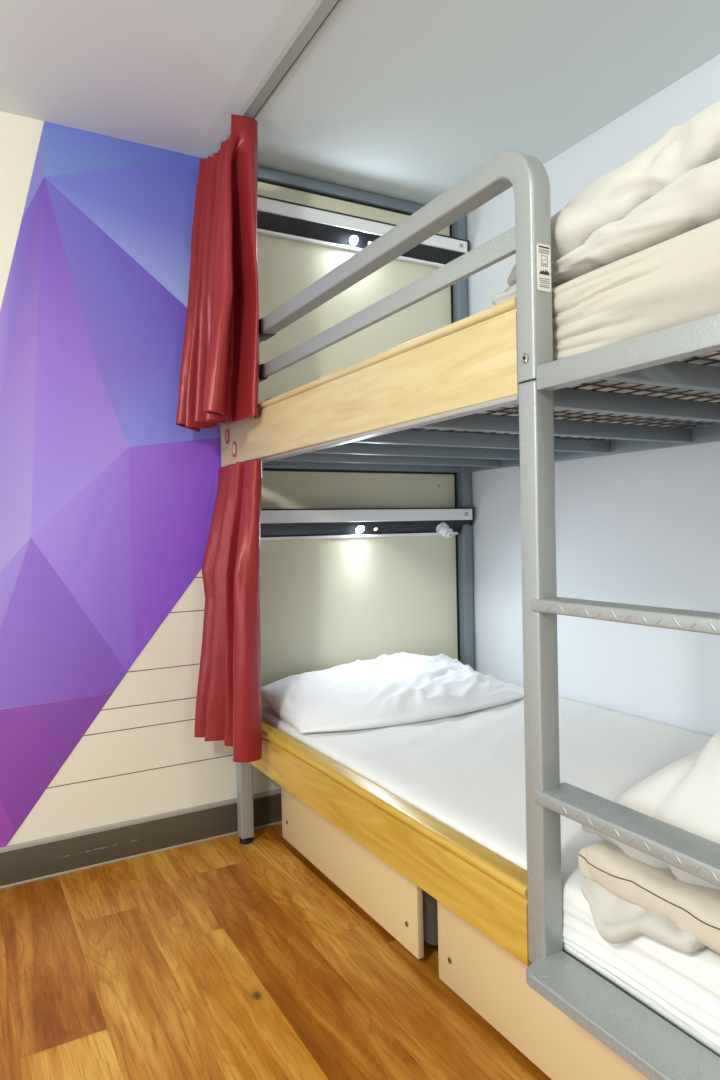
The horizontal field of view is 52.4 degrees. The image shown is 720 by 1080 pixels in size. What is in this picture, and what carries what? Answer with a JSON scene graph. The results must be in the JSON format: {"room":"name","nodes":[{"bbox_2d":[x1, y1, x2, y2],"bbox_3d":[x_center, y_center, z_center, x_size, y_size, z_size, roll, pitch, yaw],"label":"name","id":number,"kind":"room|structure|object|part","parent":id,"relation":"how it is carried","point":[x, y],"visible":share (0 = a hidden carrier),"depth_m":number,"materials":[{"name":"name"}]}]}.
{"room":"dormitory","nodes":[
{"label":"dormitory","id":0,"kind":"room"},
{"bbox_2d":[0,111,459,845],"bbox_3d":[-1.004,-0.135,2.505,3.506,2.503,0.100,-2,1,-29],"label":"wall","id":1,"kind":"structure","parent":0,"point":[141,756],"depth_m":2.57,"materials":[{"name":"beige wood"}]},
{"bbox_2d":[0,121,220,846],"bbox_3d":[-0.891,-0.198,2.509,1.010,2.382,0.001,-2,1,-29],"label":"wall mural","id":2,"kind":"object","parent":1,"relation":"attached to","point":[107,503],"visible":0.84,"depth_m":2.49},
{"bbox_2d":[0,789,281,888],"bbox_3d":[-1.083,1.054,2.400,3.200,0.128,0.018,-2,1,-29],"label":"baseboard","id":3,"kind":"structure","parent":1,"relation":"attached to","point":[38,859],"depth_m":2.55,"materials":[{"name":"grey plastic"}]},
{"bbox_2d":[0,823,551,1079],"bbox_3d":[0.457,1.131,-0.229,3.603,0.001,6.150,-2,1,-29],"label":"floor","id":4,"kind":"structure","parent":0,"point":[137,978],"depth_m":1.83,"materials":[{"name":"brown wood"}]},
{"bbox_2d":[281,786,437,958],"bbox_3d":[0.291,0.929,2.467,0.832,0.316,0.883,-2,1,-29],"label":"drawer","id":5,"kind":"object","parent":4,"relation":"on","point":[401,907],"visible":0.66,"depth_m":2.12,"materials":[{"name":"beige laminate"}]},
{"bbox_2d":[422,889,437,944],"bbox_3d":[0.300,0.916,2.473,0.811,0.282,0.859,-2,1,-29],"label":"bed leg","id":6,"kind":"object","parent":4,"relation":"on","point":[429,904],"depth_m":1.91,"materials":[{"name":"grey"}]},
{"bbox_2d":[220,151,719,1079],"bbox_3d":[0.470,-0.155,2.055,1.148,2.494,2.103,-2,1,-29],"label":"bunk bed","id":7,"kind":"object","parent":4,"relation":"on","point":[405,351],"visible":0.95,"depth_m":1.75,"materials":[{"name":"silver metal"}]},
{"bbox_2d":[194,460,261,761],"bbox_3d":[-0.460,0.223,2.462,0.141,0.955,0.411,-2,1,-32],"label":"curtain","id":8,"kind":"object","parent":7,"relation":"hanging from","point":[228,699],"visible":1,"depth_m":2.39,"materials":[{"name":"red fabric"}]},
{"bbox_3d":[-0.434,0.189,2.648,0.048,1.780,0.048,-2,1,-29],"label":"post","id":9,"kind":"part","parent":7,"relation":"part of","materials":[{"name":"silver metal"}]},
{"bbox_3d":[-0.056,-1.387,2.933,1.045,0.040,0.040,-2,1,-29],"label":"frame","id":10,"kind":"part","parent":7,"relation":"part of","materials":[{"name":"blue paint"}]},
{"bbox_3d":[-0.034,-0.847,2.958,0.989,1.034,0.016,-2,1,-29],"label":"headboard panel","id":11,"kind":"part","parent":7,"relation":"part of","materials":[{"name":"beige laminate"}]},
{"bbox_3d":[-0.010,0.253,2.978,0.989,1.062,0.016,-2,1,-29],"label":"headboard panel","id":12,"kind":"part","parent":7,"relation":"part of","materials":[{"name":"beige laminate"}]},
{"bbox_3d":[-0.006,-0.304,2.945,1.016,0.046,0.036,-2,1,-29],"label":"rail","id":13,"kind":"part","parent":7,"relation":"part of","materials":[{"name":"grey metal"}]},
{"bbox_2d":[257,195,468,267],"bbox_3d":[0.002,-1.220,2.928,1.043,0.116,0.064,-2,1,-29],"label":"light","id":14,"kind":"object","parent":7,"relation":"attached to","point":[278,218],"visible":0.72,"depth_m":2.86,"materials":[{"name":"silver plastic"}]},
{"bbox_2d":[260,507,474,539],"bbox_3d":[0.027,-0.069,2.948,1.043,0.116,0.064,-2,1,-29],"label":"light","id":15,"kind":"object","parent":7,"relation":"attached to","point":[275,524],"visible":0.94,"depth_m":2.91,"materials":[{"name":"silver plastic"}]},
{"bbox_2d":[436,522,452,538],"bbox_3d":[0.358,-0.043,3.109,0.058,0.074,0.081,-2,1,-29],"label":"plug adapter","id":16,"kind":"object","parent":15,"relation":"attached to","point":[442,529],"visible":1,"depth_m":3.09,"materials":[{"name":"white plastic"}]},
{"bbox_3d":[-0.089,-0.551,1.999,0.016,0.044,1.555,-2,1,-29],"label":"rail","id":17,"kind":"part","parent":7,"relation":"part of","materials":[{"name":"silver metal"}]},
{"bbox_3d":[-0.071,-0.503,1.990,0.048,0.430,1.608,-2,1,-29],"label":"guard rail","id":18,"kind":"part","parent":7,"relation":"part of","materials":[{"name":"silver metal"}]},
{"bbox_3d":[0.456,-0.182,3.205,0.047,2.465,0.048,-2,1,-29],"label":"post","id":19,"kind":"part","parent":7,"relation":"part of","materials":[{"name":"grey metal"}]},
{"bbox_2d":[261,678,719,1055],"bbox_3d":[0.540,0.670,2.091,1.063,0.155,1.995,-2,1,-29],"label":"mattress","id":20,"kind":"object","parent":7,"relation":"on","point":[466,771],"visible":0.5,"depth_m":1.87,"materials":[{"name":"white fabric"}]},
{"bbox_2d":[261,652,523,732],"bbox_3d":[0.123,0.521,2.670,0.910,0.143,0.548,-2,1,-29],"label":"pillow","id":21,"kind":"object","parent":20,"relation":"on","point":[397,688],"visible":0.98,"depth_m":2.53,"materials":[{"name":"white fabric"}]},
{"bbox_2d":[578,731,719,953],"bbox_3d":[0.793,0.468,1.345,0.838,0.372,0.448,-2,1,-29],"label":"duvet","id":22,"kind":"object","parent":20,"relation":"on","point":[630,893],"visible":0.7,"depth_m":1.18,"materials":[{"name":"beige fabric"}]},
{"bbox_2d":[265,218,719,438],"bbox_3d":[0.511,-0.415,2.067,1.069,0.179,1.986,-2,1,-29],"label":"mattress","id":23,"kind":"object","parent":7,"relation":"on","point":[675,281],"visible":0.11,"depth_m":1.17,"materials":[{"name":"white fabric"}]},
{"bbox_2d":[492,100,719,304],"bbox_3d":[0.769,-0.590,1.448,0.878,0.233,0.660,-2,1,-29],"label":"duvet","id":24,"kind":"object","parent":23,"relation":"on","point":[670,189],"visible":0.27,"depth_m":1.18,"materials":[{"name":"white fabric"}]},
{"bbox_3d":[0.327,0.244,1.323,0.046,1.054,0.046,-2,1,-29],"label":"post","id":25,"kind":"part","parent":7,"relation":"part of","materials":[{"name":"silver metal"}]},
{"bbox_3d":[0.325,-0.492,1.289,0.015,0.019,0.001,-2,1,-29],"label":"symbol frame","id":26,"kind":"part","parent":7,"relation":"part of","materials":[{"name":"grey paper"}]},
{"bbox_2d":[539,277,549,287],"bbox_3d":[0.325,-0.453,1.289,0.024,0.016,0.001,-2,1,-29],"label":"print","id":27,"kind":"object","parent":7,"relation":"attached to","point":[544,282],"depth_m":1.29,"materials":[{"name":"grey paper"}]},
{"bbox_3d":[0.949,-0.314,2.316,0.035,0.046,2.000,-2,1,-29],"label":"rail","id":28,"kind":"part","parent":7,"relation":"part of","materials":[{"name":"grey metal"}]},
{"bbox_3d":[0.422,-0.283,1.111,0.032,0.043,0.410,-2,1,-29],"label":"rail","id":29,"kind":"part","parent":7,"relation":"part of","materials":[{"name":"silver metal"}]},
{"bbox_2d":[437,900,648,1079],"bbox_3d":[0.773,0.933,1.609,0.832,0.316,0.907,-2,1,-29],"label":"drawer","id":30,"kind":"object","parent":4,"relation":"on","point":[486,976],"visible":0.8,"depth_m":1.55,"materials":[{"name":"beige laminate"}]},
{"bbox_2d":[0,0,719,205],"bbox_3d":[0.045,-1.415,0.564,3.506,0.080,4.500,-2,1,-29],"label":"ceiling","id":31,"kind":"structure","parent":0,"point":[405,100],"depth_m":2.19,"materials":[{"name":"white paint"}]},
{"bbox_2d":[210,0,341,156],"bbox_3d":[-0.011,-1.383,1.754,0.043,0.024,2.130,-2,1,-29],"label":"track","id":32,"kind":"object","parent":31,"relation":"attached to","point":[321,11],"visible":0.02,"depth_m":2.09,"materials":[{"name":"grey metal"}]},
{"bbox_2d":[176,113,259,431],"bbox_3d":[-0.490,-0.870,2.461,0.228,0.974,0.418,-2,1,-29],"label":"curtain","id":33,"kind":"object","parent":32,"relation":"hanging from","point":[219,383],"visible":1,"depth_m":2.37,"materials":[{"name":"red fabric"}]},
{"bbox_2d":[466,54,719,736],"bbox_3d":[1.582,-0.171,1.376,0.100,2.503,4.400,-2,1,-29],"label":"wall","id":34,"kind":"structure","parent":0,"point":[638,527],"depth_m":2.52,"materials":[{"name":"white paint"}]}
]}

